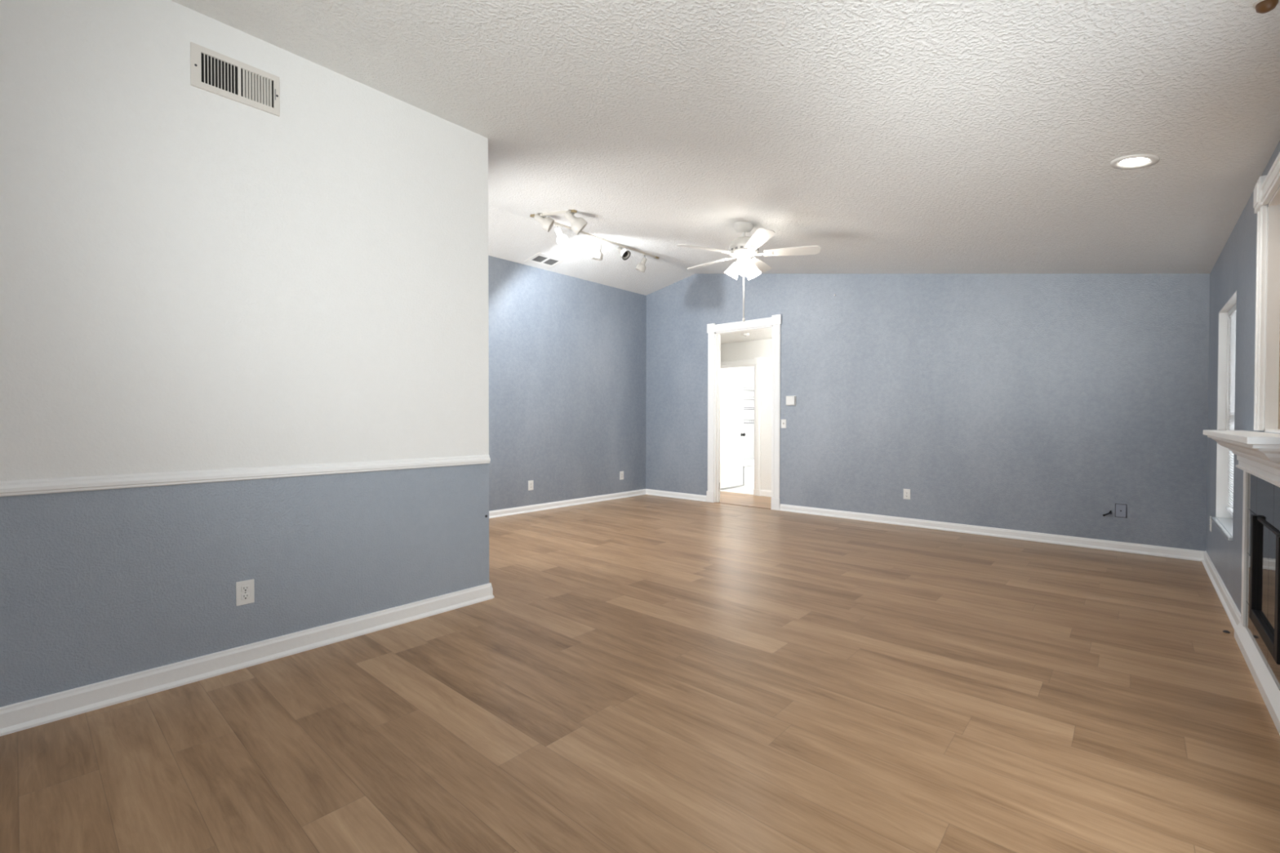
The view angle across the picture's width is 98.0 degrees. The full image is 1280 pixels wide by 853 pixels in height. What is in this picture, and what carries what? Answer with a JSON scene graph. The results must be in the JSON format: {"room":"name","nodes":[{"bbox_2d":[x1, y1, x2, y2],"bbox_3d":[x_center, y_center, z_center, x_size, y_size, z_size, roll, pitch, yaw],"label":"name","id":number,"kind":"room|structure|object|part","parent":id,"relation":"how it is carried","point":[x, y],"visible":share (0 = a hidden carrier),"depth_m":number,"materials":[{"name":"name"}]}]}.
{"room":"empty living room","nodes":[
{"label":"empty living room","id":0,"kind":"room"},
{"bbox_2d":[0,0,493,736],"bbox_3d":[-2.744,-0.368,1.848,0.151,3.095,5.127,1,1,42],"label":"wall","id":1,"kind":"structure","parent":0,"point":[193,278],"depth_m":2.62,"materials":[{"name":"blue paint"}]},
{"bbox_2d":[190,42,279,116],"bbox_3d":[-1.929,-1.655,2.665,0.014,0.193,0.351,1,1,42],"label":"air vent","id":2,"kind":"object","parent":1,"relation":"in","point":[213,72],"visible":1,"depth_m":2.65,"materials":[{"name":"beige metal"}]},
{"bbox_2d":[0,454,490,496],"bbox_3d":[-2.706,0.242,1.813,0.021,0.058,5.115,1,1,42],"label":"trim","id":3,"kind":"structure","parent":1,"relation":"attached to","point":[32,486],"depth_m":2.60,"materials":[{"name":"white wood"}]},
{"bbox_2d":[235,578,254,605],"bbox_3d":[-1.924,0.809,2.712,0.009,0.116,0.074,1,1,42],"label":"wall outlet","id":4,"kind":"object","parent":1,"relation":"attached to","point":[245,588],"visible":1,"depth_m":2.71,"materials":[{"name":"white plastic"}]},
{"bbox_2d":[240,585,249,591],"bbox_3d":[-1.923,0.789,2.710,0.004,0.029,0.034,1,1,42],"label":"receptacle","id":5,"kind":"object","parent":4,"relation":"attached to","point":[243,588],"depth_m":2.71,"materials":[{"name":"white plastic"}]},
{"bbox_2d":[240,592,249,599],"bbox_3d":[-1.923,0.828,2.711,0.004,0.029,0.034,1,1,42],"label":"receptacle","id":6,"kind":"object","parent":4,"relation":"attached to","point":[244,596],"depth_m":2.71,"materials":[{"name":"white plastic"}]},
{"bbox_2d":[488,255,646,511],"bbox_3d":[-1.513,-0.481,7.183,0.123,3.177,4.709,1,1,42],"label":"wall","id":7,"kind":"structure","parent":0,"point":[567,353],"depth_m":7.60,"materials":[{"name":"blue paint"}]},
{"bbox_2d":[528,480,533,490],"bbox_3d":[-1.415,0.763,7.212,0.010,0.125,0.080,1,1,42],"label":"wall outlet","id":8,"kind":"object","parent":7,"relation":"attached to","point":[530,482],"visible":1,"depth_m":7.20,"materials":[{"name":"white plastic"}]},
{"bbox_2d":[488,488,645,518],"bbox_3d":[-1.432,1.064,7.185,0.026,0.087,4.589,1,1,42],"label":"baseboard","id":9,"kind":"structure","parent":7,"relation":"attached to","point":[534,508],"depth_m":7.59,"materials":[{"name":"white wood"}]},
{"bbox_2d":[619,471,623,479],"bbox_3d":[-0.278,0.747,8.493,0.010,0.128,0.081,1,1,42],"label":"wall outlet","id":10,"kind":"object","parent":7,"relation":"attached to","point":[621,473],"visible":1,"depth_m":8.49,"materials":[{"name":"white plastic"}]},
{"bbox_2d":[0,491,1279,852],"bbox_3d":[-0.988,1.160,3.424,8.000,0.001,11.905,1,1,42],"label":"floor","id":11,"kind":"structure","parent":0,"point":[644,673],"depth_m":2.25,"materials":[{"name":"brown wood"}]},
{"bbox_2d":[1234,471,1279,735],"bbox_3d":[2.909,0.706,2.520,0.160,0.942,1.378,1,1,42],"label":"fireplace","id":12,"kind":"object","parent":11,"relation":"on","point":[1257,635],"visible":0.85,"depth_m":2.58,"materials":[{"name":"white wood"}]},
{"bbox_3d":[3.277,0.652,3.010,0.020,0.847,0.070,1,1,42],"label":"trim","id":13,"kind":"part","parent":12,"relation":"part of","materials":[{"name":"white wood"}]},
{"bbox_3d":[2.863,1.129,2.566,0.040,0.095,1.378,1,1,42],"label":"hearth trim","id":14,"kind":"part","parent":12,"relation":"part of","materials":[{"name":"white wood"}]},
{"bbox_3d":[2.900,0.671,2.587,0.005,0.440,0.293,1,1,42],"label":"glass door","id":15,"kind":"part","parent":12,"relation":"part of","materials":[{"name":"black glass"}]},
{"bbox_3d":[2.796,0.694,2.481,0.028,0.511,0.714,1,1,42],"label":"firebox frame","id":16,"kind":"part","parent":12,"relation":"part of","materials":[{"name":"black metal"}]},
{"bbox_3d":[2.703,0.674,2.365,0.005,0.440,0.293,1,1,42],"label":"glass door","id":17,"kind":"part","parent":12,"relation":"part of","materials":[{"name":"black glass"}]},
{"bbox_2d":[170,0,1279,343],"bbox_3d":[-0.836,-1.791,3.837,7.620,1.062,10.909,1,1,42],"label":"ceiling","id":18,"kind":"structure","parent":0,"point":[883,136],"depth_m":2.81,"materials":[{"name":"white paint"}]},
{"bbox_2d":[524,252,565,268],"bbox_3d":[-1.206,-2.106,7.068,0.296,0.063,0.420,1,1,42],"label":"ceiling vent","id":19,"kind":"object","parent":18,"relation":"in","point":[540,259],"visible":1,"depth_m":7.06,"materials":[{"name":"white metal"}]},
{"bbox_2d":[529,209,658,272],"bbox_3d":[-0.490,-2.041,6.412,0.736,0.331,2.174,0,1,22],"label":"track light","id":20,"kind":"object","parent":18,"relation":"attached to","point":[577,224],"visible":1,"depth_m":6.03,"materials":[{"name":"white metal"}]},
{"bbox_3d":[-0.975,-2.071,5.670,0.207,0.175,0.139,0,1,-4],"label":"lamp shade","id":21,"kind":"part","parent":20,"relation":"part of","materials":[{"name":"white metal"}]},
{"bbox_3d":[-0.863,-2.061,6.077,0.136,0.188,0.185,1,1,42],"label":"lamp shade","id":22,"kind":"part","parent":20,"relation":"part of","materials":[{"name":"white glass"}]},
{"bbox_3d":[-0.622,-1.971,5.386,0.229,0.220,0.158,0,1,-18],"label":"lamp shade","id":23,"kind":"part","parent":20,"relation":"part of","materials":[{"name":"white metal"}]},
{"bbox_3d":[-0.499,-2.038,6.497,0.137,0.191,0.134,1,1,42],"label":"lamp shade","id":24,"kind":"part","parent":20,"relation":"part of","materials":[{"name":"white metal"}]},
{"bbox_3d":[-0.201,-2.107,6.755,0.175,0.169,0.123,1,1,42],"label":"lamp shade","id":25,"kind":"part","parent":20,"relation":"part of","materials":[{"name":"white metal"}]},
{"bbox_3d":[0.011,-2.061,7.098,0.142,0.188,0.131,1,1,42],"label":"lamp shade","id":26,"kind":"part","parent":20,"relation":"part of","materials":[{"name":"white metal"}]},
{"bbox_2d":[742,333,749,336],"bbox_3d":[1.537,-1.332,8.095,0.110,0.037,0.110,1,1,42],"label":"smoke detector","id":27,"kind":"object","parent":18,"relation":"attached to","point":[743,334],"visible":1,"depth_m":8.06,"materials":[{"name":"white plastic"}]},
{"bbox_2d":[677,221,820,321],"bbox_3d":[0.930,-1.411,5.092,1.259,0.914,1.277,1,1,42],"label":"ceiling fan","id":28,"kind":"object","parent":18,"relation":"hanging from","point":[742,248],"visible":0.97,"depth_m":4.98,"materials":[{"name":"white metal"}]},
{"bbox_3d":[0.560,-1.562,4.882,0.490,0.039,0.138,0,1,-24],"label":"blade","id":29,"kind":"part","parent":28,"relation":"part of","materials":[{"name":"white wood"}]},
{"bbox_3d":[0.662,-1.569,5.365,0.138,0.039,0.490,-1,1,-42],"label":"blade","id":30,"kind":"part","parent":28,"relation":"part of","materials":[{"name":"white wood"}]},
{"bbox_3d":[0.846,-1.424,5.107,0.149,0.157,0.135,1,1,42],"label":"lamp shade","id":31,"kind":"part","parent":28,"relation":"part of","materials":[{"name":"white glass"}]},
{"bbox_3d":[0.943,-1.212,5.058,0.022,0.517,0.022,1,1,42],"label":"pull chain","id":32,"kind":"part","parent":28,"relation":"part of","materials":[{"name":"white metal"}]},
{"bbox_3d":[0.944,-1.442,4.964,0.057,0.077,0.060,1,1,42],"label":"bulb","id":33,"kind":"part","parent":28,"relation":"part of","materials":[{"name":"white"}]},
{"bbox_3d":[0.945,-1.421,4.938,0.138,0.157,0.141,1,1,42],"label":"lamp shade","id":34,"kind":"part","parent":28,"relation":"part of","materials":[{"name":"white glass"}]},
{"bbox_3d":[1.042,-1.424,5.106,0.134,0.157,0.148,1,1,42],"label":"lamp shade","id":35,"kind":"part","parent":28,"relation":"part of","materials":[{"name":"white glass"}]},
{"bbox_3d":[0.987,-1.559,4.635,0.138,0.039,0.490,0,1,-6],"label":"blade","id":36,"kind":"part","parent":28,"relation":"part of","materials":[{"name":"white wood"}]},
{"bbox_3d":[1.153,-1.569,5.417,0.138,0.039,0.490,1,1,30],"label":"blade","id":37,"kind":"part","parent":28,"relation":"part of","materials":[{"name":"white wood"}]},
{"bbox_3d":[1.354,-1.563,4.966,0.490,0.039,0.138,0,1,12],"label":"blade","id":38,"kind":"part","parent":28,"relation":"part of","materials":[{"name":"white wood"}]},
{"bbox_2d":[1110,154,1159,169],"bbox_3d":[2.520,-1.348,2.836,0.191,0.038,0.194,1,1,42],"label":"recessed light","id":39,"kind":"object","parent":18,"relation":"in","point":[1137,161],"visible":1,"depth_m":2.83,"materials":[{"name":"white metal"}]},
{"bbox_2d":[1253,0,1279,13],"bbox_3d":[1.897,-1.272,1.683,0.060,0.034,0.060,1,1,42],"label":"ceiling hook","id":40,"kind":"object","parent":18,"relation":"attached to","point":[1262,6],"visible":1,"depth_m":1.68,"materials":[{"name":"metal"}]},
{"bbox_2d":[720,484,754,494],"bbox_3d":[1.933,1.074,10.631,2.800,0.020,2.754,1,1,42],"label":"floor","id":41,"kind":"structure","parent":0,"point":[746,489],"depth_m":9.55,"materials":[{"name":"white tile"}]},
{"bbox_2d":[740,458,754,485],"bbox_3d":[2.201,0.870,10.932,0.647,0.380,1.704,1,1,42],"label":"bathtub","id":42,"kind":"object","parent":41,"relation":"on","point":[748,464],"visible":0.17,"depth_m":10.27,"materials":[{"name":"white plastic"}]},
{"bbox_2d":[720,366,754,459],"bbox_3d":[1.635,-0.119,10.850,0.100,2.360,2.599,1,1,42],"label":"wall","id":43,"kind":"structure","parent":0,"point":[748,372],"depth_m":11.45,"materials":[{"name":"grey paint"}]},
{"bbox_2d":[720,338,772,490],"bbox_3d":[1.841,-0.136,8.852,5.000,2.449,0.115,1,1,42],"label":"wall","id":44,"kind":"structure","parent":0,"point":[744,350],"depth_m":8.69,"materials":[{"name":"white paint"}]},
{"bbox_2d":[720,369,745,488],"bbox_3d":[1.585,0.042,9.680,0.171,2.010,0.760,1,1,42],"label":"door","id":45,"kind":"structure","parent":44,"relation":"in","point":[731,399],"depth_m":9.66,"materials":[{"name":"white wood"}]},
{"bbox_2d":[720,356,761,496],"bbox_3d":[1.561,-0.004,9.082,0.984,2.177,0.146,1,1,42],"label":"trim","id":46,"kind":"structure","parent":44,"relation":"attached to","point":[756,362],"depth_m":8.76,"materials":[{"name":"white wood"}]},
{"bbox_3d":[1.527,-1.022,9.027,0.750,0.095,0.024,1,1,42],"label":"header casing","id":47,"kind":"part","parent":46,"relation":"part of","materials":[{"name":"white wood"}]},
{"bbox_3d":[1.850,0.010,8.755,0.095,1.960,0.021,1,1,42],"label":"casing","id":48,"kind":"part","parent":46,"relation":"part of","materials":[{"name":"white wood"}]},
{"bbox_2d":[760,489,771,497],"bbox_3d":[2.740,1.052,7.981,2.275,0.100,0.018,1,1,42],"label":"baseboard","id":49,"kind":"structure","parent":44,"relation":"attached to","point":[762,492],"depth_m":8.67,"materials":[{"name":"white wood"}]},
{"bbox_2d":[645,273,1209,551],"bbox_3d":[2.498,-0.561,6.848,6.565,3.356,0.117,1,1,42],"label":"wall","id":50,"kind":"structure","parent":0,"point":[1046,403],"depth_m":5.87,"materials":[{"name":"blue paint"}]},
{"bbox_2d":[645,488,706,502],"bbox_3d":[0.530,1.048,8.521,1.187,0.087,0.026,1,1,42],"label":"baseboard","id":51,"kind":"structure","parent":50,"relation":"attached to","point":[648,491],"depth_m":8.49,"materials":[{"name":"white wood"}]},
{"bbox_2d":[714,502,770,509],"bbox_3d":[1.430,1.101,7.752,0.930,0.004,0.042,1,1,42],"label":"trim","id":52,"kind":"structure","parent":50,"relation":"attached to","point":[714,502],"depth_m":7.73,"materials":[{"name":"brown wood"}]},
{"bbox_2d":[706,314,781,510],"bbox_3d":[1.456,-0.189,7.762,1.170,2.585,0.154,1,1,42],"label":"trim","id":53,"kind":"structure","parent":50,"relation":"attached to","point":[714,331],"depth_m":7.94,"materials":[{"name":"white wood"}]},
{"bbox_3d":[1.030,-0.209,8.064,0.108,2.295,0.021,1,1,42],"label":"casing","id":54,"kind":"part","parent":53,"relation":"part of","materials":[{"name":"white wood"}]},
{"bbox_3d":[1.419,-1.405,7.702,0.910,0.108,0.024,1,1,42],"label":"header casing","id":55,"kind":"part","parent":53,"relation":"part of","materials":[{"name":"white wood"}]},
{"bbox_3d":[1.806,-0.199,7.375,0.108,2.295,0.021,1,1,42],"label":"casing","id":56,"kind":"part","parent":53,"relation":"part of","materials":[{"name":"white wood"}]},
{"bbox_2d":[781,419,786,427],"bbox_3d":[1.884,-0.037,7.308,0.072,0.116,0.020,1,1,42],"label":"light switch","id":57,"kind":"object","parent":50,"relation":"attached to","point":[783,421],"visible":1,"depth_m":7.31,"materials":[{"name":"white plastic"}]},
{"bbox_2d":[786,395,795,405],"bbox_3d":[1.958,-0.337,7.230,0.132,0.124,0.034,1,1,42],"label":"thermostat","id":58,"kind":"object","parent":50,"relation":"attached to","point":[790,400],"visible":1,"depth_m":7.21,"materials":[{"name":"white plastic"}]},
{"bbox_2d":[903,488,910,499],"bbox_3d":[3.027,0.767,6.311,0.074,0.116,0.009,1,1,42],"label":"wall outlet","id":59,"kind":"object","parent":50,"relation":"attached to","point":[906,491],"visible":1,"depth_m":6.31,"materials":[{"name":"white plastic"}]},
{"bbox_2d":[779,503,1204,561],"bbox_3d":[3.328,1.085,6.037,3.955,0.087,0.026,1,1,42],"label":"baseboard","id":60,"kind":"structure","parent":50,"relation":"attached to","point":[1153,550],"depth_m":5.63,"materials":[{"name":"white wood"}]},
{"bbox_2d":[1115,503,1126,518],"bbox_3d":[4.400,0.771,5.090,0.082,0.124,0.013,1,1,42],"label":"cable plate","id":61,"kind":"object","parent":50,"relation":"attached to","point":[1120,508],"visible":1,"depth_m":5.09,"materials":[{"name":"grey plastic"}]},
{"bbox_2d":[1205,140,1279,613],"bbox_3d":[1.637,-0.026,1.038,0.130,2.444,9.727,1,1,42],"label":"wall","id":62,"kind":"structure","parent":0,"point":[1234,269],"depth_m":3.40,"materials":[{"name":"blue paint"}]},
{"bbox_2d":[1209,515,1212,531],"bbox_3d":[4.542,0.774,4.429,0.009,0.116,0.074,1,1,42],"label":"wall outlet","id":63,"kind":"object","parent":62,"relation":"attached to","point":[1211,519],"visible":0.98,"depth_m":4.41,"materials":[{"name":"white plastic"}]},
{"bbox_2d":[1201,551,1240,629],"bbox_3d":[4.060,1.112,3.903,0.026,0.095,2.207,1,1,42],"label":"baseboard","id":64,"kind":"structure","parent":62,"relation":"attached to","point":[1229,606],"depth_m":3.72,"materials":[{"name":"white wood"}]},
{"bbox_2d":[1211,290,1236,541],"bbox_3d":[4.061,-0.071,3.789,0.147,1.560,1.020,1,1,42],"label":"window","id":65,"kind":"structure","parent":62,"relation":"in","point":[1223,519],"depth_m":4.16,"materials":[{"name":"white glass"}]},
{"bbox_3d":[4.046,0.698,3.812,0.110,0.020,1.020,1,1,42],"label":"sill","id":66,"kind":"part","parent":65,"relation":"part of","materials":[{"name":"white wood"}]},
{"bbox_2d":[1225,302,1236,515],"bbox_3d":[4.070,-0.110,3.787,0.047,1.466,0.946,1,1,42],"label":"window blind","id":67,"kind":"object","parent":65,"relation":"attached to","point":[1232,313],"visible":0.37,"depth_m":4.04,"materials":[{"name":"white plastic"}]},
{"bbox_3d":[4.073,0.613,3.794,0.025,0.020,0.942,1,1,42],"label":"rail","id":68,"kind":"part","parent":67,"relation":"part of","materials":[{"name":"white plastic"}]},
{"bbox_3d":[4.074,-0.825,3.775,0.038,0.037,0.946,1,1,42],"label":"head rail","id":69,"kind":"part","parent":67,"relation":"part of","materials":[{"name":"white plastic"}]},
{"bbox_2d":[1203,430,1279,487],"bbox_3d":[2.812,0.131,2.587,0.165,0.205,1.700,1,1,42],"label":"mantel shelf","id":70,"kind":"object","parent":62,"relation":"attached to","point":[1258,453],"visible":1,"depth_m":2.34,"materials":[{"name":"white wood"}]},
{"bbox_3d":[2.812,0.050,2.586,0.165,0.042,1.700,1,1,42],"label":"shelf","id":71,"kind":"part","parent":70,"relation":"part of","materials":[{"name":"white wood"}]},
{"bbox_3d":[2.823,0.106,2.576,0.134,0.071,1.644,1,1,42],"label":"crown moulding","id":72,"kind":"part","parent":70,"relation":"part of","materials":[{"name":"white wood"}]},
{"bbox_3d":[2.852,0.188,2.552,0.058,0.092,1.492,1,1,42],"label":"frieze moulding","id":73,"kind":"part","parent":70,"relation":"part of","materials":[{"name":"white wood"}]},
{"bbox_2d":[1253,151,1279,433],"bbox_3d":[2.704,-0.583,2.301,0.111,1.225,1.212,1,1,42],"label":"fireplace overmantel","id":74,"kind":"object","parent":62,"relation":"attached to","point":[1267,357],"depth_m":2.65,"materials":[{"name":"white wood"}]},
{"bbox_3d":[3.033,-0.521,2.720,0.023,1.080,0.125,1,1,42],"label":"casing","id":75,"kind":"part","parent":74,"relation":"part of","materials":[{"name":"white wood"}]},
{"bbox_3d":[2.679,-1.108,2.314,0.026,0.105,0.920,1,1,42],"label":"header casing","id":76,"kind":"part","parent":74,"relation":"part of","materials":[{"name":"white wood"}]},
{"bbox_3d":[2.732,-0.513,2.275,0.033,1.061,0.916,1,1,42],"label":"panel","id":77,"kind":"part","parent":74,"relation":"part of","materials":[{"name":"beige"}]},
{"bbox_3d":[-2.121,-0.536,4.625,2.607,3.356,0.123,1,1,42],"label":"wall","id":78,"kind":"structure","parent":0,"visible":0},
{"bbox_2d":[490,585,494,598],"bbox_3d":[-1.967,1.099,4.608,2.607,0.087,0.026,1,1,42],"label":"baseboard","id":79,"kind":"structure","parent":78,"relation":"attached to","point":[491,588],"depth_m":3.74,"materials":[{"name":"white wood"}]}
]}

